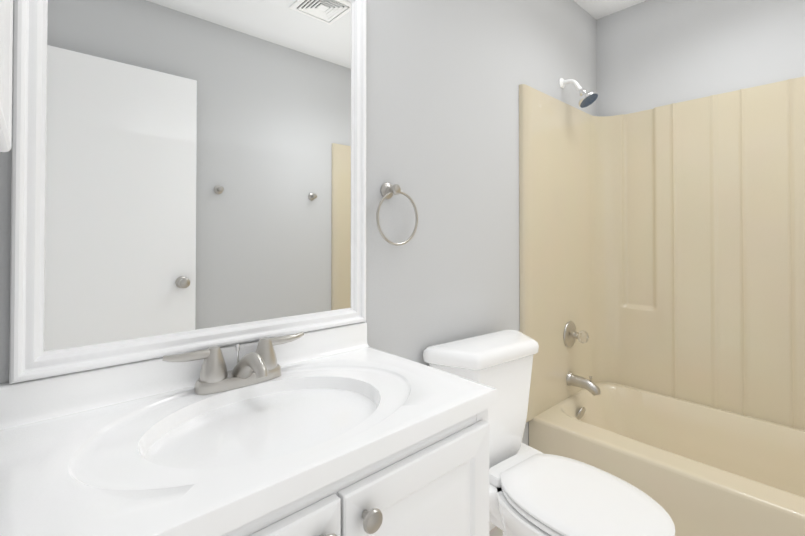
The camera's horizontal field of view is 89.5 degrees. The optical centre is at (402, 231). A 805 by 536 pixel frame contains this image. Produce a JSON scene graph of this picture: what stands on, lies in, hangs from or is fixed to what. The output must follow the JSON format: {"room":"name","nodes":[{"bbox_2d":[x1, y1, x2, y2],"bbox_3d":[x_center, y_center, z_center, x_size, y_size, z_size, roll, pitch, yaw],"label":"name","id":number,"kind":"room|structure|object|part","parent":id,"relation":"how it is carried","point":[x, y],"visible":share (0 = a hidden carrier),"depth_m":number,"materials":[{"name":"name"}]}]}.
{"room":"bathroom","nodes":[
{"label":"bathroom","id":0,"kind":"room"},
{"bbox_2d":[0,0,596,445],"bbox_3d":[0.180,-0.029,1.564,2.680,2.440,0.100,1,-1,-42],"label":"wall","id":1,"kind":"structure","parent":0,"point":[444,78],"depth_m":1.49,"materials":[{"name":"paint"}]},
{"bbox_2d":[9,0,365,383],"bbox_3d":[-0.395,-0.229,0.960,0.761,0.985,0.025,1,-1,-42],"label":"mirror","id":2,"kind":"object","parent":1,"relation":"attached to","point":[187,176],"visible":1,"depth_m":0.89,"materials":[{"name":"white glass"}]},
{"bbox_2d":[376,182,417,245],"bbox_3d":[-0.022,-0.057,1.275,0.172,0.200,0.055,1,-1,-42],"label":"towel ring","id":3,"kind":"object","parent":1,"relation":"attached to","point":[388,190],"visible":1,"depth_m":1.27,"materials":[{"name":"silver metal"}]},
{"bbox_2d":[489,521,494,530],"bbox_3d":[0.230,1.145,1.518,0.924,0.090,0.012,1,-1,-42],"label":"baseboard","id":4,"kind":"structure","parent":1,"relation":"attached to","point":[491,526],"depth_m":1.61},
{"bbox_2d":[489,526,502,535],"bbox_3d":[0.734,1.233,0.938,2.680,0.100,1.750,1,-1,-42],"label":"floor","id":5,"kind":"structure","parent":0,"point":[495,531],"depth_m":1.61,"materials":[{"name":"tile"}]},
{"bbox_2d":[0,322,497,535],"bbox_3d":[-0.238,0.712,0.760,0.788,0.934,0.513,1,-1,-42],"label":"bathroom vanity","id":6,"kind":"object","parent":5,"relation":"on","point":[345,430],"visible":1,"depth_m":0.70,"materials":[{"name":"white wood"}]},
{"bbox_2d":[162,332,303,394],"bbox_3d":[-0.331,0.292,0.877,0.310,0.092,0.159,1,-1,-42],"label":"faucet","id":7,"kind":"object","parent":6,"relation":"on","point":[267,363],"depth_m":0.88,"materials":[{"name":"silver metal"}]},
{"bbox_2d":[423,329,674,535],"bbox_3d":[0.449,0.786,1.247,0.486,0.802,0.664,1,-1,-37],"label":"toilet","id":8,"kind":"object","parent":5,"relation":"on","point":[533,492],"visible":0.81,"depth_m":1.25,"materials":[{"name":"ceramic"}]},
{"bbox_3d":[0.500,0.769,1.180,0.352,0.042,0.490,1,-1,-37],"label":"seat","id":9,"kind":"part","parent":8,"relation":"part of","materials":[{"name":"plastic"}]},
{"bbox_2d":[519,76,804,535],"bbox_3d":[1.345,0.197,1.504,0.829,1.982,1.548,1,-1,-42],"label":"bathtub","id":10,"kind":"object","parent":5,"relation":"on","point":[662,280],"visible":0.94,"depth_m":1.92,"materials":[{"name":"beige plastic"}]},
{"bbox_2d":[574,0,645,19],"bbox_3d":[0.734,-1.306,0.967,2.680,0.100,1.750,1,-1,-42],"label":"ceiling","id":11,"kind":"structure","parent":0,"point":[597,9],"depth_m":2.23,"materials":[{"name":"paint"}]},
{"bbox_2d":[596,0,804,115],"bbox_3d":[1.724,-0.027,1.782,0.100,2.440,1.650,1,-1,-42],"label":"wall","id":12,"kind":"structure","parent":0,"point":[651,54],"depth_m":2.03,"materials":[{"name":"paint"}]},
{"bbox_3d":[-0.188,-0.047,0.050,0.100,2.440,1.650,1,-1,-42],"label":"wall","id":13,"kind":"structure","parent":0,"visible":0},
{"bbox_2d":[0,0,12,151],"bbox_3d":[-0.387,-0.459,0.373,0.033,0.708,0.410,1,-1,-42],"label":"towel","id":14,"kind":"object","parent":13,"relation":"attached to","point":[6,26],"visible":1,"depth_m":0.52,"materials":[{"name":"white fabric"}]}
]}

